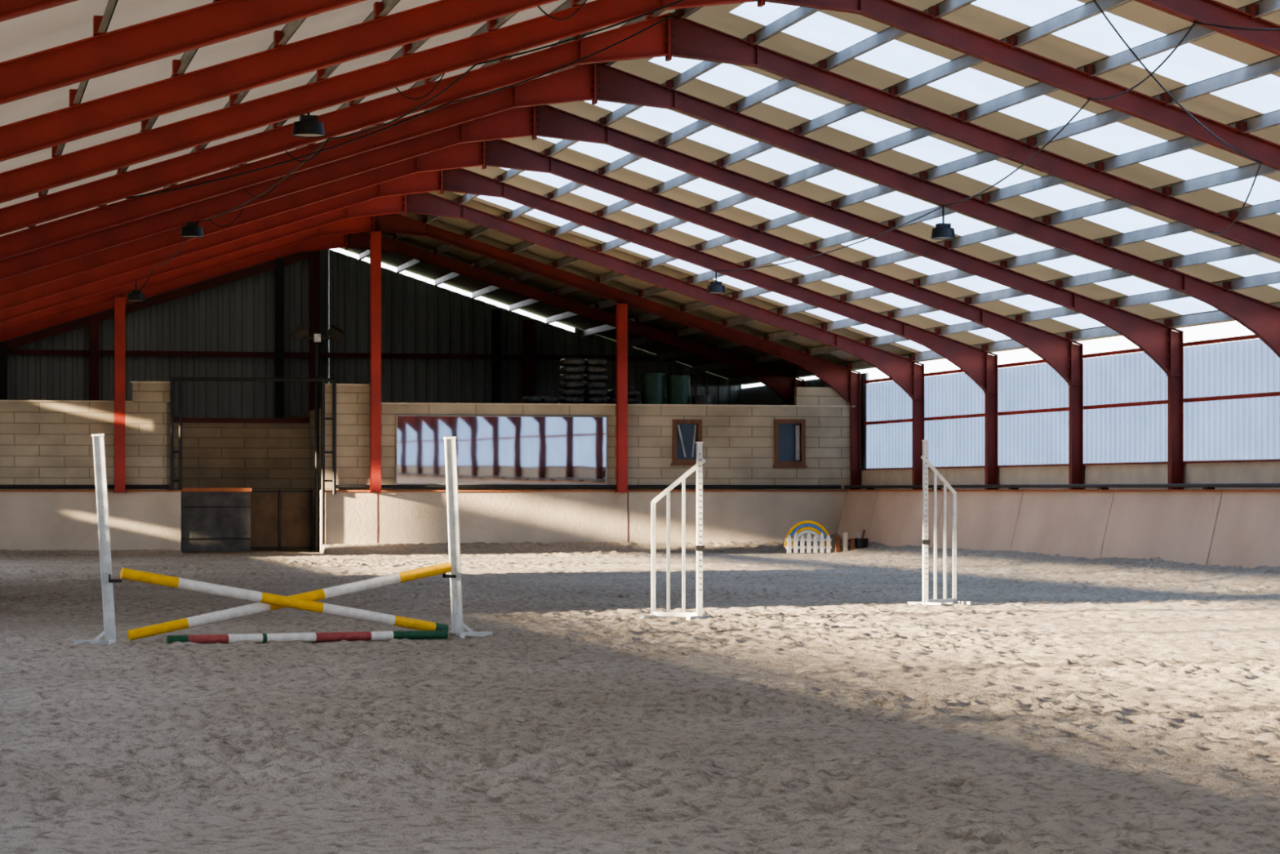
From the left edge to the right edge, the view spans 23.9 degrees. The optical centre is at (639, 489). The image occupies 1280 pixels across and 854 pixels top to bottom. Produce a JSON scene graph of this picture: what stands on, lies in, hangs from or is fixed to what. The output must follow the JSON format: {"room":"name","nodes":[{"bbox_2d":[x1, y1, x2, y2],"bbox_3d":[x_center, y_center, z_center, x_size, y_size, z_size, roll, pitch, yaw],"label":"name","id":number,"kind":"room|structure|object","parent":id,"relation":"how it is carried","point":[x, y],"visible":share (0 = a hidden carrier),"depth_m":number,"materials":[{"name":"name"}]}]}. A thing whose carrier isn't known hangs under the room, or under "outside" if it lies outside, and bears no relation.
{"room":"indoor riding arena","nodes":[
{"label":"indoor riding arena","id":0,"kind":"room"},
{"bbox_2d":[166,405,320,550],"bbox_3d":[-9.614,-0.250,73.916,5.700,3.500,3.950,0,0,-13],"label":"wall","id":1,"kind":"structure","parent":0,"point":[254,453],"depth_m":75.69,"materials":[{"name":"concrete"}]},
{"bbox_2d":[250,489,313,551],"bbox_3d":[-8.715,0.740,73.139,1.600,1.480,0.090,0,0,-13],"label":"door","id":2,"kind":"structure","parent":1,"relation":"in","point":[282,520],"depth_m":73.11,"materials":[{"name":"brown wood"}]},
{"bbox_2d":[0,0,626,236],"bbox_3d":[-4.185,-5.018,35.472,12.450,3.984,97.600,0,0,-13],"label":"ceiling","id":3,"kind":"structure","parent":0,"point":[71,22],"depth_m":32.70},
{"bbox_2d":[1,248,741,417],"bbox_3d":[-9.095,-2.747,84.148,24.660,8.494,0.050,0,0,-13],"label":"wall","id":4,"kind":"structure","parent":0,"point":[418,317],"depth_m":84.19,"materials":[{"name":"grey metal"}]},
{"bbox_2d":[0,382,850,489],"bbox_3d":[-6.398,-1.275,72.532,24.060,2.550,0.200,0,0,-13],"label":"wall","id":5,"kind":"structure","parent":0,"point":[42,442],"depth_m":72.56,"materials":[{"name":"concrete"}]},
{"bbox_2d":[181,488,252,551],"bbox_3d":[-10.034,0.700,71.590,1.670,1.500,0.110,0,0,-13],"label":"gate","id":6,"kind":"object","parent":5,"relation":"in","point":[213,519],"depth_m":71.56,"materials":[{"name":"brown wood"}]},
{"bbox_2d":[0,489,844,491],"bbox_3d":[-6.510,0.020,72.352,23.760,0.040,0.100,0,0,-13],"label":"trim","id":7,"kind":"structure","parent":5,"relation":"attached to","point":[0,490],"depth_m":73.04,"materials":[{"name":"brown wood"}]},
{"bbox_2d":[0,489,846,551],"bbox_3d":[-6.391,0.750,72.500,24.060,1.500,0.266,0,0,-13],"label":"wall","id":8,"kind":"structure","parent":5,"relation":"attached to","point":[29,520],"depth_m":72.89,"materials":[{"name":"concrete"}]},
{"bbox_2d":[0,381,854,407],"bbox_3d":[-6.398,-2.310,72.532,24.060,0.500,0.240,0,0,-13],"label":"trim","id":9,"kind":"structure","parent":5,"relation":"attached to","point":[77,401],"depth_m":73.14,"materials":[{"name":"concrete"}]},
{"bbox_2d":[395,415,608,484],"bbox_3d":[-3.332,-0.960,73.100,5.210,1.660,0.080,0,0,-13],"label":"mirror","id":10,"kind":"object","parent":5,"relation":"attached to","point":[491,450],"visible":1,"depth_m":73.07,"materials":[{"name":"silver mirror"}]},
{"bbox_2d":[671,419,703,465],"bbox_3d":[1.153,-1.165,74.188,0.800,1.130,0.190,0,0,-13],"label":"window","id":11,"kind":"structure","parent":5,"relation":"in","point":[686,433],"depth_m":74.21,"materials":[{"name":"brown wood"}]},
{"bbox_2d":[773,418,807,466],"bbox_3d":[3.700,-1.155,74.779,0.850,1.190,0.190,0,0,-13],"label":"window","id":12,"kind":"structure","parent":5,"relation":"in","point":[789,434],"depth_m":74.81,"materials":[{"name":"brown wood"}]},
{"bbox_2d":[837,491,1279,568],"bbox_3d":[14.580,0.775,33.669,0.408,1.550,85.000,0,0,-13],"label":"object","id":13,"kind":"structure","parent":5,"relation":"attached to","point":[1222,528],"depth_m":58.70,"materials":[{"name":"beige wood"}]},
{"bbox_2d":[844,488,1279,491],"bbox_3d":[14.881,0.010,33.739,0.390,0.040,85.000,0,0,-13],"label":"trim","id":14,"kind":"structure","parent":5,"relation":"attached to","point":[1126,490],"depth_m":58.09,"materials":[{"name":"brown wood"}]},
{"bbox_2d":[844,483,1279,489],"bbox_3d":[14.741,-0.062,33.604,0.184,0.104,84.800,0,0,-13],"label":"pipe","id":15,"kind":"object","parent":14,"relation":"on","point":[1205,486],"visible":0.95,"depth_m":59.12,"materials":[{"name":"black metal"}]},
{"bbox_3d":[-2.400,-1.940,79.322,12.600,0.120,11.180,0,0,-13],"label":"deck","id":16,"kind":"object","parent":5,"relation":"attached to","visible":0},
{"bbox_2d":[520,395,559,403],"bbox_3d":[-2.455,-2.164,74.679,0.907,0.327,0.900,0,0,-13],"label":"sacks","id":17,"kind":"object","parent":16,"relation":"on","point":[527,399],"visible":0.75,"depth_m":74.31,"materials":[{"name":"black plastic"}]},
{"bbox_2d":[558,357,608,404],"bbox_3d":[-1.407,-2.639,74.820,1.131,1.278,1.000,0,0,-13],"label":"sacks","id":18,"kind":"object","parent":16,"relation":"on","point":[594,375],"visible":0.97,"depth_m":74.44,"materials":[{"name":"black plastic"}]},
{"bbox_2d":[605,388,639,404],"bbox_3d":[-0.430,-2.259,75.252,0.763,0.518,0.900,0,0,-13],"label":"sacks","id":19,"kind":"object","parent":16,"relation":"on","point":[633,394],"visible":0.53,"depth_m":74.92,"materials":[{"name":"black plastic"}]},
{"bbox_2d":[640,372,665,404],"bbox_3d":[0.324,-2.470,75.325,0.610,0.930,0.610,0,0,-13],"label":"drum","id":20,"kind":"object","parent":16,"relation":"on","point":[652,384],"visible":0.7,"depth_m":75.06,"materials":[{"name":"green plastic"}]},
{"bbox_2d":[666,374,690,404],"bbox_3d":[0.958,-2.445,75.472,0.610,0.880,0.610,0,0,-13],"label":"drum","id":21,"kind":"object","parent":16,"relation":"on","point":[677,386],"visible":0.73,"depth_m":75.21,"materials":[{"name":"green plastic"}]},
{"bbox_2d":[691,394,715,404],"bbox_3d":[1.591,-2.195,75.619,0.610,0.380,0.610,0,0,-13],"label":"drum","id":22,"kind":"object","parent":16,"relation":"on","point":[696,399],"visible":0.61,"depth_m":75.38,"materials":[{"name":"black metal"}]},
{"bbox_2d":[0,533,1279,853],"bbox_3d":[1.640,1.336,36.844,23.980,0.588,97.038,0,0,-13],"label":"floor","id":23,"kind":"structure","parent":0,"point":[1077,705],"depth_m":21.09,"materials":[{"name":"beige sand"}]},
{"bbox_2d":[0,0,78,22],"bbox_3d":[4.931,-2.654,23.730,24.306,8.309,0.200,0,0,-13],"label":"roof beam","id":24,"kind":"structure","parent":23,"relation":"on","point":[9,9],"depth_m":21.54,"materials":[{"name":"metal"}]},
{"bbox_2d":[0,0,367,105],"bbox_3d":[3.801,-2.654,28.600,24.306,8.309,0.200,0,0,-13],"label":"roof beam","id":25,"kind":"structure","parent":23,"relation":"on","point":[162,37],"depth_m":26.70,"materials":[{"name":"metal"}]},
{"bbox_2d":[168,377,336,552],"bbox_3d":[-9.168,-0.582,71.663,3.950,4.164,0.087,0,0,-13],"label":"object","id":26,"kind":"object","parent":23,"relation":"on","point":[322,380],"visible":1,"depth_m":71.89,"materials":[{"name":"black metal"}]},
{"bbox_2d":[74,433,492,644],"bbox_3d":[-3.456,0.480,29.887,4.297,2.046,0.806,0,0,-26],"label":"horse jump","id":27,"kind":"object","parent":23,"relation":"on","point":[267,602],"visible":0.98,"depth_m":29.74,"materials":[{"name":"white paint"}]},
{"bbox_2d":[108,573,121,582],"bbox_3d":[-5.055,0.850,29.116,0.120,0.080,0.110,0,0,-13],"label":"cup","id":28,"kind":"object","parent":27,"relation":"on","point":[110,575],"depth_m":29.07,"materials":[{"name":"black metal"}]},
{"bbox_2d":[442,573,456,577],"bbox_3d":[-1.934,0.850,30.662,0.120,0.080,0.110,0,0,-13],"label":"cup","id":29,"kind":"object","parent":27,"relation":"on","point":[451,575],"depth_m":30.61,"materials":[{"name":"black metal"}]},
{"bbox_2d":[291,324,343,551],"bbox_3d":[-7.740,-1.237,72.518,1.272,5.473,0.317,0,0,-13],"label":"floodlight mast","id":30,"kind":"object","parent":23,"relation":"on","point":[300,332],"visible":1,"depth_m":72.58,"materials":[{"name":"black metal"}]},
{"bbox_2d":[0,250,676,417],"bbox_3d":[-9.212,-2.610,83.905,23.798,8.220,0.330,0,0,-13],"label":"gable steelwork","id":31,"kind":"object","parent":23,"relation":"on","point":[527,357],"visible":0.35,"depth_m":83.62,"materials":[{"name":"red metal"}]},
{"bbox_2d":[0,231,804,404],"bbox_3d":[-7.506,-2.654,77.305,24.306,8.309,0.200,0,0,-13],"label":"roof beam","id":32,"kind":"structure","parent":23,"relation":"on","point":[782,384],"depth_m":78.00,"materials":[{"name":"metal"}]},
{"bbox_2d":[0,213,860,489],"bbox_3d":[-6.376,-2.654,72.435,24.306,8.309,0.200,0,0,-13],"label":"roof beam","id":33,"kind":"structure","parent":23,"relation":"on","point":[846,382],"depth_m":73.20,"materials":[{"name":"metal"}]},
{"bbox_2d":[112,295,126,492],"bbox_3d":[-12.218,-2.240,70.935,0.300,4.600,0.520,0,0,-13],"label":"steel post","id":34,"kind":"object","parent":33,"relation":"attached to","point":[119,300],"visible":1,"depth_m":70.70,"materials":[{"name":"red metal"}]},
{"bbox_2d":[368,231,382,492],"bbox_3d":[-6.344,-3.060,72.298,0.300,6.240,0.520,0,0,-13],"label":"steel post","id":35,"kind":"object","parent":33,"relation":"attached to","point":[375,236],"visible":1,"depth_m":72.06,"materials":[{"name":"red metal"}]},
{"bbox_2d":[0,484,840,488],"bbox_3d":[-6.448,-0.080,72.305,23.460,0.087,0.087,0,0,-13],"label":"pipe","id":36,"kind":"object","parent":35,"relation":"attached to","point":[1,486],"visible":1,"depth_m":73.04,"materials":[{"name":"black metal"}]},
{"bbox_2d":[125,0,684,296],"bbox_3d":[-5.403,-5.434,49.458,3.412,2.135,45.196,0,0,-21],"label":"power cable","id":37,"kind":"object","parent":33,"relation":"attached to","point":[679,1],"visible":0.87,"depth_m":38.66,"materials":[{"name":"black rubber"}]},
{"bbox_2d":[613,302,629,492],"bbox_3d":[-0.470,-2.240,73.662,0.300,4.600,0.520,0,0,-13],"label":"steel post","id":38,"kind":"object","parent":33,"relation":"attached to","point":[621,308],"visible":1,"depth_m":73.43,"materials":[{"name":"red metal"}]},
{"bbox_2d":[27,0,1279,386],"bbox_3d":[1.871,-4.955,36.837,24.035,3.949,97.080,0,0,-13],"label":"roof purlins","id":39,"kind":"structure","parent":33,"relation":"on","point":[1261,8],"depth_m":48.98,"materials":[{"name":"metal"}]},
{"bbox_2d":[0,192,924,489],"bbox_3d":[-5.245,-2.654,67.564,24.306,8.309,0.200,0,0,-13],"label":"roof beam","id":40,"kind":"structure","parent":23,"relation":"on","point":[908,375],"depth_m":68.23,"materials":[{"name":"metal"}]},
{"bbox_2d":[126,281,145,301],"bbox_3d":[-11.041,-4.353,66.219,0.395,0.426,0.395,0,0,-13],"label":"lamp","id":41,"kind":"object","parent":40,"relation":"hanging from","point":[135,295],"visible":1,"depth_m":66.10,"materials":[{"name":"black metal"}]},
{"bbox_2d":[0,168,997,489],"bbox_3d":[-4.114,-2.654,62.694,24.306,8.309,0.200,0,0,-13],"label":"roof beam","id":42,"kind":"structure","parent":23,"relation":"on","point":[981,366],"depth_m":63.35,"materials":[{"name":"metal"}]},
{"bbox_2d":[706,271,725,293],"bbox_3d":[1.613,-4.404,64.023,0.395,0.468,0.395,0,0,-13],"label":"lamp","id":43,"kind":"object","parent":42,"relation":"hanging from","point":[715,287],"visible":1,"depth_m":63.91,"materials":[{"name":"black metal"}]},
{"bbox_2d":[713,21,1279,271],"bbox_3d":[4.790,-4.845,46.804,1.222,0.943,35.013,0,0,-10],"label":"power cable","id":44,"kind":"object","parent":42,"relation":"attached to","point":[1194,23],"visible":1,"depth_m":41.49,"materials":[{"name":"black rubber"}]},
{"bbox_2d":[0,139,1083,489],"bbox_3d":[-2.983,-2.654,57.823,24.306,8.309,0.200,0,0,-13],"label":"roof beam","id":45,"kind":"structure","parent":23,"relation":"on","point":[1064,357],"depth_m":58.36,"materials":[{"name":"metal"}]},
{"bbox_2d":[0,105,1183,488],"bbox_3d":[-1.853,-2.654,52.953,24.306,8.309,0.200,0,0,-13],"label":"roof beam","id":46,"kind":"structure","parent":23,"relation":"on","point":[1165,346],"depth_m":53.33,"materials":[{"name":"metal"}]},
{"bbox_2d":[180,222,204,237],"bbox_3d":[-7.649,-4.443,51.607,0.395,0.246,0.395,0,0,-13],"label":"lamp","id":47,"kind":"object","parent":46,"relation":"hanging from","point":[192,229],"visible":1,"depth_m":51.48,"materials":[{"name":"black metal"}]},
{"bbox_2d":[208,208,244,226],"bbox_3d":[-7.083,-4.668,51.739,0.612,0.337,0.018,0,0,-13],"label":"cable loop","id":48,"kind":"object","parent":46,"relation":"hanging from","point":[243,208],"visible":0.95,"depth_m":51.74,"materials":[{"name":"black rubber"}]},
{"bbox_2d":[0,0,1279,161],"bbox_3d":[2.670,-2.654,33.471,24.306,8.309,0.200,0,0,-13],"label":"roof beam","id":49,"kind":"structure","parent":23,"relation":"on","point":[37,133],"depth_m":31.99,"materials":[{"name":"metal"}]},
{"bbox_2d":[537,0,586,20],"bbox_3d":[-0.807,-5.244,32.664,0.612,0.337,0.018,0,0,-13],"label":"cable loop","id":50,"kind":"object","parent":49,"relation":"hanging from","point":[585,1],"visible":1,"depth_m":32.65,"materials":[{"name":"black rubber"}]},
{"bbox_2d":[0,13,1279,258],"bbox_3d":[0.409,-2.654,43.212,24.306,8.309,0.200,0,0,-13],"label":"roof beam","id":51,"kind":"structure","parent":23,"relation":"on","point":[685,38],"depth_m":43.10,"materials":[{"name":"metal"}]},
{"bbox_2d":[285,138,328,161],"bbox_3d":[-4.627,-4.732,42.043,0.612,0.337,0.018,0,0,-13],"label":"cable loop","id":52,"kind":"object","parent":51,"relation":"hanging from","point":[328,139],"visible":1,"depth_m":42.05,"materials":[{"name":"black rubber"}]},
{"bbox_2d":[125,8,686,199],"bbox_3d":[-2.624,-5.104,41.040,8.533,2.230,2.662,0,0,23],"label":"power cable","id":53,"kind":"object","parent":51,"relation":"attached to","point":[681,10],"visible":1,"depth_m":41.70,"materials":[{"name":"black rubber"}]},
{"bbox_2d":[1093,0,1261,234],"bbox_3d":[6.566,-4.980,36.941,1.310,2.528,16.728,0,0,18],"label":"power cable","id":54,"kind":"object","parent":51,"relation":"attached to","point":[1094,1],"visible":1,"depth_m":37.45,"materials":[{"name":"black rubber"}]},
{"bbox_2d":[0,0,1279,203],"bbox_3d":[1.539,-2.654,38.341,24.306,8.309,0.200,0,0,-13],"label":"roof beam","id":55,"kind":"structure","parent":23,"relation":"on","point":[34,178],"depth_m":37.63,"materials":[{"name":"metal"}]},
{"bbox_2d":[292,112,324,137],"bbox_3d":[-4.062,-4.485,37.041,0.395,0.290,0.395,0,0,-13],"label":"lamp","id":56,"kind":"object","parent":55,"relation":"hanging from","point":[308,126],"visible":1,"depth_m":36.91,"materials":[{"name":"black metal"}]},
{"bbox_2d":[395,73,444,99],"bbox_3d":[-2.717,-4.988,37.353,0.612,0.337,0.018,0,0,-13],"label":"cable loop","id":57,"kind":"object","parent":55,"relation":"hanging from","point":[443,73],"visible":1,"depth_m":37.36,"materials":[{"name":"black rubber"}]},
{"bbox_2d":[0,62,1279,357],"bbox_3d":[-0.722,-2.654,48.082,24.306,8.309,0.200,0,0,-13],"label":"roof beam","id":58,"kind":"structure","parent":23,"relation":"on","point":[594,82],"depth_m":48.16,"materials":[{"name":"metal"}]},
{"bbox_2d":[243,177,282,197],"bbox_3d":[-5.855,-4.700,46.891,0.612,0.337,0.018,0,0,-13],"label":"cable loop","id":59,"kind":"object","parent":58,"relation":"hanging from","point":[281,177],"visible":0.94,"depth_m":46.89,"materials":[{"name":"black rubber"}]},
{"bbox_2d":[931,205,955,239],"bbox_3d":[4.957,-4.382,49.401,0.395,0.544,0.395,0,0,-13],"label":"lamp","id":60,"kind":"object","parent":58,"relation":"hanging from","point":[942,230],"visible":1,"depth_m":49.29,"materials":[{"name":"black metal"}]},
{"bbox_2d":[640,441,711,620],"bbox_3d":[0.441,0.472,34.990,0.710,2.055,0.560,0,0,29],"label":"stand","id":61,"kind":"object","parent":23,"relation":"on","point":[700,548],"visible":0.98,"depth_m":34.94,"materials":[{"name":"white wood"}]},
{"bbox_2d":[783,520,831,552],"bbox_3d":[3.959,1.098,71.077,1.160,0.764,0.120,0,0,-13],"label":"picket fence","id":62,"kind":"object","parent":23,"relation":"on","point":[790,541],"visible":1,"depth_m":71.05,"materials":[{"name":"white paint"}]},
{"bbox_2d":[834,532,854,552],"bbox_3d":[4.820,1.250,71.215,0.460,0.500,0.160,0,0,-13],"label":"wooden stakes","id":63,"kind":"object","parent":23,"relation":"on","point":[844,540],"visible":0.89,"depth_m":71.14,"materials":[{"name":"brown wood"}]},
{"bbox_2d":[854,529,868,548],"bbox_3d":[5.225,1.206,71.329,0.336,0.548,0.336,0,0,-13],"label":"bucket","id":64,"kind":"object","parent":23,"relation":"on","point":[860,543],"visible":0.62,"depth_m":71.21,"materials":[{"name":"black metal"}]},
{"bbox_2d":[907,440,972,604],"bbox_3d":[3.879,0.427,39.232,0.688,2.145,0.560,0,0,-44],"label":"stand","id":65,"kind":"object","parent":23,"relation":"on","point":[926,463],"visible":0.96,"depth_m":39.17,"materials":[{"name":"white wood"}]},
{"bbox_2d":[340,0,1279,385],"bbox_3d":[7.942,-5.018,38.288,12.450,3.984,97.600,0,0,-13],"label":"roof","id":66,"kind":"structure","parent":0,"point":[824,33],"depth_m":49.41,"materials":[{"name":"white plastic"}]},
{"bbox_2d":[858,458,1279,489],"bbox_3d":[13.792,0.485,39.646,0.200,2.030,97.000,0,0,-13],"label":"wall","id":67,"kind":"structure","parent":0,"point":[1268,470],"depth_m":59.51,"materials":[{"name":"concrete"}]},
{"bbox_2d":[862,334,1279,425],"bbox_3d":[15.183,-2.165,33.809,0.110,1.100,85.000,0,0,-13],"label":"rails","id":68,"kind":"object","parent":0,"point":[1250,336],"depth_m":59.76,"materials":[{"name":"red metal"}]},
{"bbox_2d":[741,338,1279,468],"bbox_3d":[13.933,-1.710,39.679,0.090,2.420,97.000,0,0,-13],"label":"cladding","id":69,"kind":"object","parent":68,"relation":"attached to","point":[1239,428],"depth_m":60.33,"materials":[{"name":"white plastic"}]}
]}

